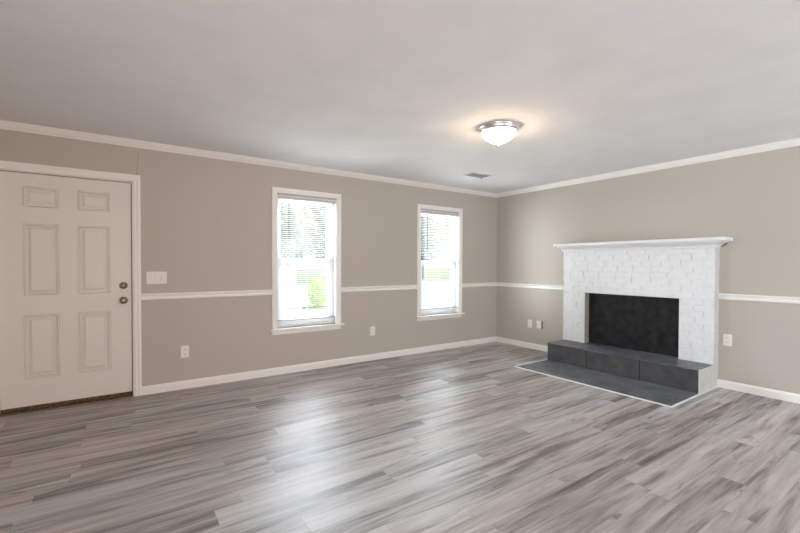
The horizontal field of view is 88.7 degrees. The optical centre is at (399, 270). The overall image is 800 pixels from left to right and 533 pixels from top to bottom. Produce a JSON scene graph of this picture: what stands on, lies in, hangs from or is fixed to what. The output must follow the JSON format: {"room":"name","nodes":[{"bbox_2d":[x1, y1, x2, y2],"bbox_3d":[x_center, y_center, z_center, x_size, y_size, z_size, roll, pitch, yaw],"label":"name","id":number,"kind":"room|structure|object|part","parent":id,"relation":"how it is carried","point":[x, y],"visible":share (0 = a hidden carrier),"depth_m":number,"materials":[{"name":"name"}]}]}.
{"room":"living room","nodes":[
{"label":"living room","id":0,"kind":"room"},
{"bbox_2d":[0,129,496,385],"bbox_3d":[-1.470,-0.078,4.720,7.663,2.531,0.156,0,1,-35],"label":"wall","id":1,"kind":"structure","parent":0,"point":[206,223],"depth_m":4.51,"materials":[{"name":"beige paint"}]},
{"bbox_2d":[0,160,141,415],"bbox_3d":[-2.957,0.144,3.673,1.065,2.110,0.188,0,1,-35],"label":"door","id":2,"kind":"structure","parent":1,"relation":"in","point":[70,246],"depth_m":3.63,"materials":[{"name":"white paint"}]},
{"bbox_3d":[-2.598,0.278,3.848,0.068,0.068,0.062,0,1,-35],"label":"knob","id":3,"kind":"part","parent":2,"relation":"part of","materials":[{"name":"silver metal"}]},
{"bbox_2d":[146,272,166,283],"bbox_3d":[-2.374,0.067,3.994,0.172,0.120,0.024,0,1,-35],"label":"light switch","id":4,"kind":"object","parent":1,"relation":"attached to","point":[151,277],"visible":1,"depth_m":4.00,"materials":[{"name":"white plastic"}]},
{"bbox_2d":[181,345,188,357],"bbox_3d":[-2.181,0.818,4.149,0.074,0.120,0.011,0,1,-35],"label":"wall outlet","id":5,"kind":"object","parent":1,"relation":"attached to","point":[184,349],"visible":1,"depth_m":4.15,"materials":[{"name":"white plastic"}]},
{"bbox_2d":[141,290,272,299],"bbox_3d":[-1.963,0.246,4.280,1.257,0.063,0.026,0,1,-35],"label":"trim","id":6,"kind":"structure","parent":1,"relation":"attached to","point":[183,295],"depth_m":4.23,"materials":[{"name":"white paint"}]},
{"bbox_2d":[0,120,496,197],"bbox_3d":[-1.411,-1.212,4.622,7.363,0.061,0.050,0,1,-35],"label":"trim","id":7,"kind":"structure","parent":1,"relation":"attached to","point":[7,125],"depth_m":4.22,"materials":[{"name":"white paint"}]},
{"bbox_2d":[270,187,344,335],"bbox_3d":[-1.125,-0.113,4.931,0.920,1.685,0.200,0,1,-35],"label":"window","id":8,"kind":"structure","parent":1,"relation":"in","point":[334,277],"depth_m":4.95,"materials":[{"name":"white paint"}]},
{"bbox_3d":[-1.166,-0.470,4.980,0.666,0.738,0.028,0,1,-35],"label":"sash","id":9,"kind":"part","parent":8,"relation":"part of","materials":[{"name":"white plastic"}]},
{"bbox_3d":[-1.146,0.232,4.960,0.666,0.786,0.028,0,1,-35],"label":"sash","id":10,"kind":"part","parent":8,"relation":"part of","materials":[{"name":"glass"}]},
{"bbox_2d":[278,196,334,321],"bbox_3d":[-1.113,-0.140,4.907,0.722,1.443,0.041,0,1,-35],"label":"window blind","id":11,"kind":"object","parent":8,"relation":"attached to","point":[279,197],"visible":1,"depth_m":4.90,"materials":[{"name":"grey plastic"}]},
{"bbox_3d":[-1.118,0.573,4.923,0.718,0.016,0.026,0,1,-35],"label":"rail","id":12,"kind":"part","parent":11,"relation":"part of","materials":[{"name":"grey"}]},
{"bbox_3d":[-1.115,-0.135,4.911,0.002,1.404,0.029,0,1,-35],"label":"ladder cord","id":13,"kind":"part","parent":11,"relation":"part of","materials":[{"name":"white plastic"}]},
{"bbox_3d":[-1.101,0.669,4.905,0.920,0.022,0.105,0,1,-35],"label":"sill","id":14,"kind":"part","parent":8,"relation":"part of","materials":[{"name":"white paint"}]},
{"bbox_2d":[142,336,495,394],"bbox_3d":[-0.445,1.139,5.357,4.968,0.083,0.014,0,1,-35],"label":"baseboard","id":15,"kind":"structure","parent":1,"relation":"attached to","point":[165,387],"depth_m":4.81,"materials":[{"name":"white paint"}]},
{"bbox_2d":[370,326,374,335],"bbox_3d":[-0.361,0.794,5.410,0.074,0.120,0.011,0,1,-35],"label":"wall outlet","id":16,"kind":"object","parent":1,"relation":"attached to","point":[372,329],"visible":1,"depth_m":5.40,"materials":[{"name":"white plastic"}]},
{"bbox_2d":[341,285,417,291],"bbox_3d":[-0.246,0.233,5.471,1.202,0.063,0.026,0,1,-35],"label":"trim","id":17,"kind":"structure","parent":1,"relation":"attached to","point":[398,287],"depth_m":5.43,"materials":[{"name":"white paint"}]},
{"bbox_2d":[415,204,464,321],"bbox_3d":[0.570,-0.119,6.107,0.920,1.671,0.200,0,1,-35],"label":"window","id":18,"kind":"structure","parent":1,"relation":"in","point":[456,280],"depth_m":6.24,"materials":[{"name":"white paint"}]},
{"bbox_3d":[0.530,-0.469,6.155,0.666,0.738,0.028,0,1,-35],"label":"sash","id":19,"kind":"part","parent":18,"relation":"part of","materials":[{"name":"white plastic"}]},
{"bbox_3d":[0.549,0.226,6.135,0.666,0.771,0.028,0,1,-35],"label":"sash","id":20,"kind":"part","parent":18,"relation":"part of","materials":[{"name":"glass"}]},
{"bbox_2d":[420,211,457,309],"bbox_3d":[0.583,-0.149,6.083,0.722,1.422,0.041,0,1,-35],"label":"window blind","id":21,"kind":"object","parent":18,"relation":"attached to","point":[423,212],"visible":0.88,"depth_m":6.08,"materials":[{"name":"grey plastic"}]},
{"bbox_3d":[0.578,0.553,6.098,0.718,0.016,0.026,0,1,-35],"label":"rail","id":22,"kind":"part","parent":21,"relation":"part of","materials":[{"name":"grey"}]},
{"bbox_3d":[0.580,-0.144,6.087,0.002,1.383,0.029,0,1,-35],"label":"ladder cord","id":23,"kind":"part","parent":21,"relation":"part of","materials":[{"name":"white plastic"}]},
{"bbox_3d":[0.595,0.656,6.080,0.920,0.022,0.105,0,1,-35],"label":"sill","id":24,"kind":"part","parent":18,"relation":"part of","materials":[{"name":"white paint"}]},
{"bbox_2d":[462,282,496,286],"bbox_3d":[1.280,0.220,6.528,0.787,0.063,0.026,0,1,-35],"label":"trim","id":25,"kind":"structure","parent":1,"relation":"attached to","point":[489,283],"depth_m":6.51,"materials":[{"name":"white paint"}]},
{"bbox_2d":[0,0,799,192],"bbox_3d":[0.625,-1.248,1.685,7.663,0.120,7.195,0,1,-35],"label":"ceiling","id":26,"kind":"structure","parent":0,"point":[399,89],"depth_m":2.56,"materials":[{"name":"white paint"}]},
{"bbox_2d":[464,172,491,178],"bbox_3d":[1.005,-1.232,5.311,0.340,0.028,0.190,0,1,-35],"label":"ceiling vent","id":27,"kind":"object","parent":26,"relation":"in","point":[472,174],"visible":1,"depth_m":5.30,"materials":[{"name":"white metal"}]},
{"bbox_2d":[478,120,519,145],"bbox_3d":[0.835,-1.138,3.460,0.340,0.156,0.340,0,1,-35],"label":"ceiling light","id":28,"kind":"object","parent":26,"relation":"attached to","point":[494,132],"visible":1,"depth_m":3.36,"materials":[{"name":"white glass"}]},
{"bbox_3d":[0.835,-1.127,3.461,0.286,0.098,0.286,0,1,-35],"label":"lamp shade","id":29,"kind":"part","parent":28,"relation":"part of","materials":[{"name":"white glass"}]},
{"bbox_2d":[0,342,799,532],"bbox_3d":[0.574,1.302,1.788,7.663,0.120,7.345,0,1,-35],"label":"floor","id":30,"kind":"structure","parent":0,"point":[465,439],"depth_m":2.70,"materials":[{"name":"grey laminate"}]},
{"bbox_2d":[514,237,732,407],"bbox_3d":[2.406,0.425,4.665,1.161,1.552,1.923,0,1,-35],"label":"fireplace","id":31,"kind":"object","parent":30,"relation":"on","point":[641,319],"visible":1,"depth_m":4.70,"materials":[{"name":"white brick"}]},
{"bbox_2d":[553,237,732,246],"bbox_3d":[2.745,-0.337,4.886,0.243,0.035,1.923,0,1,-35],"label":"mantel shelf","id":32,"kind":"object","parent":31,"relation":"attached to","point":[707,240],"depth_m":4.58,"materials":[{"name":"white paint"}]},
{"bbox_3d":[2.759,-0.284,4.905,0.199,0.068,1.878,0,1,-35],"label":"mantel moulding","id":33,"kind":"part","parent":31,"relation":"part of","materials":[{"name":"white paint"}]},
{"bbox_2d":[496,146,799,393],"bbox_3d":[3.708,-0.048,3.845,0.150,2.531,7.195,0,1,-35],"label":"wall","id":34,"kind":"structure","parent":0,"point":[753,200],"depth_m":4.37,"materials":[{"name":"beige paint"}]},
{"bbox_2d":[497,282,562,289],"bbox_3d":[1.953,0.227,6.226,0.026,0.063,1.290,0,1,-35],"label":"trim","id":35,"kind":"structure","parent":34,"relation":"attached to","point":[538,286],"depth_m":6.17,"materials":[{"name":"white paint"}]},
{"bbox_2d":[528,320,531,327],"bbox_3d":[1.972,0.800,6.218,0.011,0.120,0.074,0,1,-35],"label":"wall outlet","id":36,"kind":"object","parent":34,"relation":"attached to","point":[529,321],"visible":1,"depth_m":6.21,"materials":[{"name":"white plastic"}]},
{"bbox_2d":[537,321,542,328],"bbox_3d":[2.066,0.796,6.054,0.044,0.118,0.078,0,1,-35],"label":"wall outlet","id":37,"kind":"object","parent":34,"relation":"attached to","point":[539,323],"visible":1,"depth_m":6.03,"materials":[{"name":"grey plastic"}]},
{"bbox_2d":[496,336,799,403],"bbox_3d":[3.594,1.176,3.880,0.014,0.083,7.045,0,1,-35],"label":"baseboard","id":38,"kind":"structure","parent":34,"relation":"attached to","point":[766,392],"depth_m":4.09,"materials":[{"name":"white paint"}]},
{"bbox_2d":[497,138,799,197],"bbox_3d":[3.587,-1.183,3.831,0.050,0.061,7.045,0,1,-35],"label":"trim","id":39,"kind":"structure","parent":34,"relation":"attached to","point":[792,142],"depth_m":4.61,"materials":[{"name":"white paint"}]},
{"bbox_2d":[723,334,731,345],"bbox_3d":[3.366,0.709,4.205,0.011,0.120,0.074,0,1,-35],"label":"wall outlet","id":40,"kind":"object","parent":34,"relation":"attached to","point":[727,338],"visible":1,"depth_m":4.20,"materials":[{"name":"white plastic"}]},
{"bbox_2d":[718,293,799,303],"bbox_3d":[4.456,0.294,2.615,0.026,0.063,4.012,0,1,-35],"label":"trim","id":41,"kind":"structure","parent":34,"relation":"attached to","point":[740,297],"depth_m":3.98,"materials":[{"name":"white paint"}]},
{"label":"outside","id":42,"kind":"structure","parent":0,"visible":0},
{"bbox_2d":[282,269,449,284],"bbox_3d":[-10.904,0.526,68.398,180.000,0.100,115.185,0,1,-35],"label":"lawn","id":43,"kind":"structure","parent":42,"point":[288,276],"depth_m":58.23,"materials":[{"name":"green plant"}]},
{"bbox_2d":[281,203,316,270],"bbox_3d":[-10.496,-3.813,34.948,7.511,9.663,5.442,0,1,-35],"label":"tree","id":44,"kind":"object","parent":43,"relation":"on","point":[297,235],"visible":0.3,"depth_m":34.72,"materials":[{"name":"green plant"}]},
{"bbox_2d":[295,204,326,265],"bbox_3d":[-6.967,-3.996,39.591,5.209,9.900,7.077,0,1,-35],"label":"tree","id":45,"kind":"object","parent":43,"relation":"on","point":[321,236],"visible":0.2,"depth_m":38.88,"materials":[{"name":"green plant"}]},
{"bbox_2d":[421,217,447,278],"bbox_3d":[2.262,-4.174,44.907,6.700,10.144,5.939,0,1,-35],"label":"tree","id":46,"kind":"object","parent":43,"relation":"on","point":[422,218],"visible":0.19,"depth_m":44.20,"materials":[{"name":"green plant"}]},
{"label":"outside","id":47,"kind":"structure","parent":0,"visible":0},
{"bbox_2d":[282,280,449,319],"bbox_3d":[11.759,1.153,30.445,66.000,0.020,25.400,0,1,-35],"label":"driveway","id":48,"kind":"structure","parent":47,"point":[287,290],"depth_m":18.46,"materials":[{"name":"concrete"}]},
{"bbox_2d":[302,305,326,308],"bbox_3d":[-3.009,1.321,14.976,1.120,0.050,1.120,0,1,-35],"label":"planting bed","id":49,"kind":"object","parent":48,"relation":"on","point":[323,306],"visible":0.56,"depth_m":14.64,"materials":[{"name":"green plant"}]},
{"bbox_2d":[308,277,326,306],"bbox_3d":[-3.000,0.774,14.971,0.777,1.184,0.776,0,1,-35],"label":"shrub","id":50,"kind":"object","parent":49,"relation":"on","point":[315,290],"visible":0.86,"depth_m":14.83,"materials":[{"name":"green plant"}]}
]}

